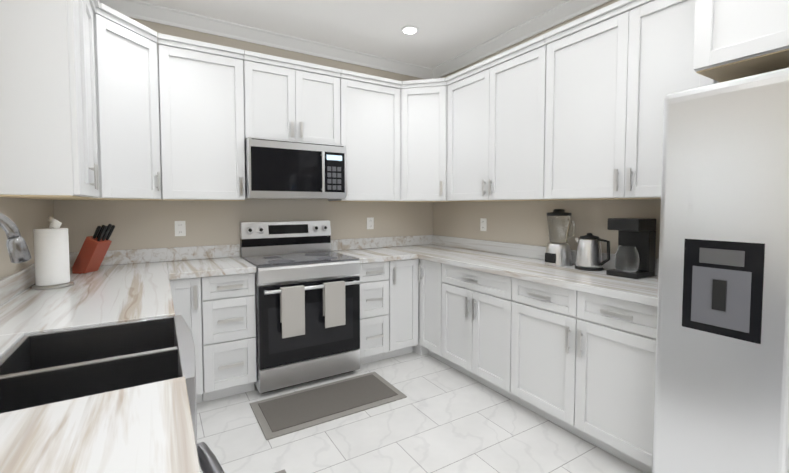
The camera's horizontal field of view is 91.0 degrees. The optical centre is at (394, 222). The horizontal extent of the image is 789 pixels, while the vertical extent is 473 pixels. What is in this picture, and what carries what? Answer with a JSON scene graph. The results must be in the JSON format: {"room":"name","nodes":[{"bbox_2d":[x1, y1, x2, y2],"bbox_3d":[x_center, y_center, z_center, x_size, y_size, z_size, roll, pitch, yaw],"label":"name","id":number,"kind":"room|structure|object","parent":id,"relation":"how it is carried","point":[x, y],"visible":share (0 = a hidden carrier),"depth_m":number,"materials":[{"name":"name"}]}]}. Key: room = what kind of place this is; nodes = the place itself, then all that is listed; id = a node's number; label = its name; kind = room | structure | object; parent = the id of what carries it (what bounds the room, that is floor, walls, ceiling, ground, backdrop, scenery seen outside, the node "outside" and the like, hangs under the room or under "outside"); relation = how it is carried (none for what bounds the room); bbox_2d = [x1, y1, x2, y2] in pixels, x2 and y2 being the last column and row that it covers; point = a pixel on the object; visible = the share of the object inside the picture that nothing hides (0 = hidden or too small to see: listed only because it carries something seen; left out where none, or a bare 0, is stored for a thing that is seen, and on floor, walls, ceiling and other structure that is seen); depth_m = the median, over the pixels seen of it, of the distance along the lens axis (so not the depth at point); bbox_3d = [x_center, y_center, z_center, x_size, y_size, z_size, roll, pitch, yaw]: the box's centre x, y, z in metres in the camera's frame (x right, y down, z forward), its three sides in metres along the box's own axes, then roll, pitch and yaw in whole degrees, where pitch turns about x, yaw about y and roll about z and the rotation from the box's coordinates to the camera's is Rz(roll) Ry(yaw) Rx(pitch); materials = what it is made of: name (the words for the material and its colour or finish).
{"room":"kitchen","nodes":[
{"label":"kitchen","id":0,"kind":"room"},
{"bbox_2d":[0,197,53,278],"bbox_3d":[-0.601,-0.037,-0.259,0.120,2.750,6.540,-2,3,-31],"label":"wall","id":1,"kind":"structure","parent":0,"point":[26,216],"depth_m":1.98,"materials":[{"name":"beige paint"}]},
{"bbox_2d":[0,263,34,305],"bbox_3d":[-1.084,0.334,0.692,0.022,0.100,4.437,-2,3,-31],"label":"backsplash","id":2,"kind":"structure","parent":1,"relation":"attached to","point":[16,283],"depth_m":1.79,"materials":[{"name":"stone"}]},
{"bbox_2d":[0,0,99,198],"bbox_3d":[-1.620,-0.668,1.823,0.335,1.096,0.651,-2,3,-31],"label":"upper cabinet","id":3,"kind":"object","parent":1,"relation":"attached to","point":[48,135],"visible":1,"depth_m":1.58,"materials":[{"name":"white wood"}]},
{"bbox_2d":[28,3,161,200],"bbox_3d":[-1.833,-0.696,2.434,0.610,1.096,0.610,-2,3,-31],"label":"upper cabinet","id":4,"kind":"object","parent":1,"relation":"attached to","point":[127,98],"visible":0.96,"depth_m":2.36,"materials":[{"name":"white wood"}]},
{"bbox_2d":[53,17,432,261],"bbox_3d":[-0.950,-0.203,3.426,3.370,2.750,0.120,-2,3,-31],"label":"wall","id":5,"kind":"structure","parent":0,"point":[144,224],"depth_m":3.10,"materials":[{"name":"beige paint"}]},
{"bbox_2d":[69,244,239,267],"bbox_3d":[-1.742,0.237,2.876,1.119,0.100,0.020,-2,3,-31],"label":"backsplash","id":6,"kind":"structure","parent":5,"relation":"attached to","point":[113,257],"depth_m":2.89,"materials":[{"name":"stone"}]},
{"bbox_2d":[175,221,185,235],"bbox_3d":[-1.628,0.042,2.944,0.072,0.115,0.008,-2,3,-31],"label":"electrical outlet","id":7,"kind":"object","parent":5,"relation":"attached to","point":[180,228],"visible":1,"depth_m":2.94,"materials":[{"name":"white plastic"}]},
{"bbox_2d":[158,37,257,200],"bbox_3d":[-1.392,-0.704,2.881,0.601,1.060,0.305,-2,3,-31],"label":"upper cabinet","id":8,"kind":"object","parent":5,"relation":"attached to","point":[219,105],"depth_m":2.74,"materials":[{"name":"white wood"}]},
{"bbox_2d":[99,0,430,78],"bbox_3d":[-0.901,-1.524,3.278,2.940,0.094,0.080,-2,3,-31],"label":"crown molding","id":9,"kind":"structure","parent":5,"relation":"attached to","point":[136,9],"depth_m":3.14,"materials":[{"name":"white wood"}]},
{"bbox_2d":[254,57,341,144],"bbox_3d":[-0.861,-0.945,3.195,0.766,0.605,0.305,-2,3,-31],"label":"upper cabinet","id":10,"kind":"object","parent":5,"relation":"attached to","point":[293,101],"depth_m":3.07,"materials":[{"name":"white wood"}]},
{"bbox_2d":[244,137,345,198],"bbox_3d":[-0.818,-0.417,3.147,0.760,0.433,0.465,-2,3,-31],"label":"microwave","id":11,"kind":"object","parent":10,"relation":"attached to","point":[279,169],"visible":0.98,"depth_m":2.97,"materials":[{"name":"silver metal"}]},
{"bbox_2d":[328,73,400,200],"bbox_3d":[-0.307,-0.733,3.543,0.655,1.060,0.305,-2,3,-31],"label":"upper cabinet","id":12,"kind":"object","parent":5,"relation":"attached to","point":[370,106],"depth_m":3.44,"materials":[{"name":"white wood"}]},
{"bbox_2d":[367,217,373,228],"bbox_3d":[-0.237,0.004,3.793,0.072,0.115,0.008,-2,3,-31],"label":"electrical outlet","id":13,"kind":"object","parent":5,"relation":"attached to","point":[370,223],"visible":1,"depth_m":3.79,"materials":[{"name":"white plastic"}]},
{"bbox_2d":[331,235,431,250],"bbox_3d":[-0.107,0.192,3.874,1.169,0.100,0.020,-2,3,-31],"label":"backsplash","id":14,"kind":"structure","parent":5,"relation":"attached to","point":[359,243],"depth_m":3.84,"materials":[{"name":"stone"}]},
{"bbox_2d":[137,0,567,67],"bbox_3d":[0.786,-1.499,0.523,3.370,0.100,6.780,-2,3,-31],"label":"ceiling","id":15,"kind":"structure","parent":0,"point":[449,29],"depth_m":2.97,"materials":[{"name":"white paint"}]},
{"bbox_2d":[401,25,418,34],"bbox_3d":[0.124,-1.558,3.131,0.150,0.012,0.150,-2,3,-31],"label":"recessed light","id":16,"kind":"object","parent":15,"relation":"in","point":[409,30],"visible":0.96,"depth_m":3.12,"materials":[{"name":"white plastic"}]},
{"bbox_2d":[196,351,644,472],"bbox_3d":[0.786,1.348,0.651,3.370,0.100,6.780,-2,3,-31],"label":"floor","id":17,"kind":"structure","parent":0,"point":[442,417],"depth_m":2.23,"materials":[{"name":"tile"}]},
{"bbox_2d":[196,442,223,472],"bbox_3d":[-0.547,0.870,0.512,0.672,0.868,0.622,-2,3,-31],"label":"dishwasher","id":18,"kind":"object","parent":17,"relation":"on","point":[208,461],"visible":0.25,"depth_m":0.82,"materials":[{"name":"grey metal"}]},
{"bbox_2d":[170,273,256,403],"bbox_3d":[-1.340,0.767,2.790,0.545,0.869,0.628,-2,3,-31],"label":"base cabinet","id":19,"kind":"object","parent":17,"relation":"on","point":[217,313],"visible":0.81,"depth_m":2.58,"materials":[{"name":"white wood"}]},
{"bbox_2d":[240,221,359,393],"bbox_3d":[-0.750,0.594,3.082,0.760,1.190,0.723,-2,3,-31],"label":"range","id":20,"kind":"object","parent":17,"relation":"on","point":[317,350],"visible":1,"depth_m":2.87,"materials":[{"name":"silver metal"}]},
{"bbox_2d":[280,285,304,337],"bbox_3d":[-0.709,0.615,2.698,0.161,0.342,0.042,-2,3,-31],"label":"towel","id":21,"kind":"object","parent":20,"relation":"hanging from","point":[292,309],"visible":1,"depth_m":2.68,"materials":[{"name":"grey fabric"}]},
{"bbox_2d":[323,281,345,327],"bbox_3d":[-0.444,0.598,2.859,0.161,0.322,0.042,-2,3,-31],"label":"towel","id":22,"kind":"object","parent":20,"relation":"hanging from","point":[334,303],"visible":1,"depth_m":2.84,"materials":[{"name":"grey fabric"}]},
{"bbox_2d":[250,372,406,439],"bbox_3d":[-0.440,1.201,2.634,0.950,0.015,0.470,-2,3,-31],"label":"area rug","id":23,"kind":"object","parent":17,"relation":"on","point":[282,415],"visible":1,"depth_m":2.57,"materials":[{"name":"grey fabric"}]},
{"bbox_2d":[358,259,418,364],"bbox_3d":[-0.192,0.736,3.491,0.599,0.869,0.628,-2,3,-31],"label":"base cabinet","id":24,"kind":"object","parent":17,"relation":"on","point":[388,309],"visible":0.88,"depth_m":3.25,"materials":[{"name":"white wood"}]},
{"bbox_2d":[413,259,424,354],"bbox_3d":[0.334,0.723,3.789,0.600,0.868,0.663,-2,3,-31],"label":"base cabinet","id":25,"kind":"object","parent":17,"relation":"on","point":[421,271],"depth_m":3.37,"materials":[{"name":"white wood"}]},
{"bbox_2d":[421,260,432,355],"bbox_3d":[0.571,0.740,3.401,0.600,0.868,0.368,-2,3,-31],"label":"base cabinet","id":26,"kind":"object","parent":17,"relation":"on","point":[427,339],"depth_m":3.31,"materials":[{"name":"white wood"}]},
{"bbox_2d":[433,262,500,392],"bbox_3d":[0.823,0.759,2.989,0.600,0.868,0.850,-2,3,-31],"label":"base cabinet","id":27,"kind":"object","parent":17,"relation":"on","point":[466,302],"depth_m":2.86,"materials":[{"name":"white wood"}]},
{"bbox_2d":[501,275,656,472],"bbox_3d":[1.239,0.789,2.308,0.600,0.868,0.996,-2,3,-31],"label":"base cabinet","id":28,"kind":"object","parent":17,"relation":"on","point":[580,364],"depth_m":2.09,"materials":[{"name":"white wood"}]},
{"bbox_2d":[652,68,788,472],"bbox_3d":[1.642,0.376,1.407,0.828,1.775,0.910,-2,3,-31],"label":"refrigerator","id":29,"kind":"object","parent":17,"relation":"on","point":[721,405],"visible":1,"depth_m":1.38,"materials":[{"name":"grey metal"}]},
{"bbox_3d":[-0.826,0.853,0.872,0.628,0.869,4.436,-2,3,-31],"label":"base cabinet","id":30,"kind":"object","parent":17,"relation":"on","visible":0},
{"bbox_2d":[0,315,196,443],"bbox_3d":[-0.847,0.501,1.128,0.469,0.254,0.640,-2,3,-31],"label":"sink","id":31,"kind":"object","parent":30,"relation":"in","point":[38,369],"visible":0.58,"depth_m":1.18,"materials":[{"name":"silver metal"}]},
{"bbox_2d":[0,261,200,472],"bbox_3d":[-0.822,0.398,0.855,0.635,0.040,4.437,-2,3,-31],"label":"countertop","id":32,"kind":"structure","parent":30,"relation":"on","point":[146,428],"depth_m":0.78,"materials":[{"name":"stone"}]},
{"bbox_2d":[0,213,31,263],"bbox_3d":[-1.084,0.163,1.020,0.216,0.413,0.158,-2,3,-31],"label":"faucet","id":33,"kind":"object","parent":32,"relation":"on","point":[17,248],"visible":1,"depth_m":1.00,"materials":[{"name":"silver metal"}]},
{"bbox_2d":[32,216,73,289],"bbox_3d":[-1.756,0.146,1.987,0.164,0.360,0.164,-2,3,-31],"label":"paper towel holder","id":34,"kind":"object","parent":32,"relation":"on","point":[51,256],"visible":1,"depth_m":1.94,"materials":[{"name":"white paper"}]},
{"bbox_2d":[72,224,114,273],"bbox_3d":[-1.858,0.156,2.408,0.219,0.304,0.105,0,3,4],"label":"knife block","id":35,"kind":"object","parent":32,"relation":"on","point":[92,252],"visible":1,"depth_m":2.37,"materials":[{"name":"red wood"}]},
{"bbox_2d":[172,257,255,279],"bbox_3d":[-1.307,0.312,2.772,0.489,0.040,0.657,-2,3,-31],"label":"countertop","id":36,"kind":"structure","parent":30,"relation":"on","point":[197,268],"depth_m":2.61,"materials":[{"name":"stone"}]},
{"bbox_2d":[333,247,415,263],"bbox_3d":[-0.203,0.282,3.460,0.569,0.040,0.632,-2,3,-31],"label":"countertop","id":37,"kind":"structure","parent":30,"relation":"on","point":[367,255],"depth_m":3.32,"materials":[{"name":"stone"}]},
{"bbox_2d":[388,244,657,306],"bbox_3d":[0.814,0.304,2.948,0.634,0.040,2.567,-2,3,-31],"label":"countertop","id":38,"kind":"structure","parent":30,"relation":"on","point":[643,290],"depth_m":2.42,"materials":[{"name":"stone"}]},
{"bbox_2d":[544,209,574,265],"bbox_3d":[1.164,0.098,2.719,0.182,0.392,0.212,-2,3,-31],"label":"blender","id":39,"kind":"object","parent":38,"relation":"on","point":[558,252],"visible":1,"depth_m":2.67,"materials":[{"name":"silver metal"}]},
{"bbox_2d":[575,233,609,270],"bbox_3d":[1.286,0.184,2.525,0.170,0.237,0.240,-2,3,-31],"label":"kettle","id":40,"kind":"object","parent":38,"relation":"on","point":[589,255],"visible":1,"depth_m":2.48,"materials":[{"name":"silver metal"}]},
{"bbox_2d":[606,218,655,278],"bbox_3d":[1.403,0.142,2.300,0.202,0.340,0.180,-2,3,-31],"label":"coffee maker","id":41,"kind":"object","parent":38,"relation":"on","point":[635,255],"visible":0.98,"depth_m":2.25,"materials":[{"name":"black plastic"}]},
{"bbox_2d":[433,0,660,258],"bbox_3d":[2.172,-0.113,1.434,0.120,2.750,6.540,-2,3,-31],"label":"wall","id":42,"kind":"structure","parent":0,"point":[521,222],"depth_m":3.08,"materials":[{"name":"beige paint"}]},
{"bbox_2d":[398,78,450,201],"bbox_3d":[0.315,-0.754,3.744,0.610,1.096,0.610,-2,3,-31],"label":"upper cabinet","id":43,"kind":"object","parent":42,"relation":"attached to","point":[423,139],"visible":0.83,"depth_m":3.54,"materials":[{"name":"white wood"}]},
{"bbox_2d":[480,218,486,230],"bbox_3d":[0.812,0.015,3.540,0.008,0.115,0.072,-2,3,-31],"label":"electrical outlet","id":44,"kind":"object","parent":42,"relation":"attached to","point":[483,224],"visible":1,"depth_m":3.54,"materials":[{"name":"white plastic"}]},
{"bbox_2d":[431,0,610,78],"bbox_3d":[2.086,-1.436,1.322,0.080,0.094,6.538,-2,3,-31],"label":"crown molding","id":45,"kind":"structure","parent":42,"relation":"attached to","point":[540,23],"depth_m":3.09,"materials":[{"name":"white wood"}]},
{"bbox_2d":[432,235,658,275],"bbox_3d":[1.075,0.226,3.105,0.022,0.100,2.567,-2,3,-31],"label":"backsplash","id":46,"kind":"structure","parent":42,"relation":"attached to","point":[522,250],"depth_m":3.29,"materials":[{"name":"stone"}]},
{"bbox_2d":[445,0,720,201],"bbox_3d":[1.103,-0.708,2.718,0.335,1.096,1.959,-2,3,-31],"label":"upper cabinet","id":47,"kind":"object","parent":42,"relation":"attached to","point":[573,110],"visible":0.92,"depth_m":2.42,"materials":[{"name":"white wood"}]},
{"bbox_2d":[693,0,788,81],"bbox_3d":[1.735,-0.908,1.372,0.650,0.576,0.913,-2,3,-31],"label":"upper cabinet","id":48,"kind":"object","parent":42,"relation":"attached to","point":[735,39],"visible":0.88,"depth_m":1.51,"materials":[{"name":"white wood"}]}
]}

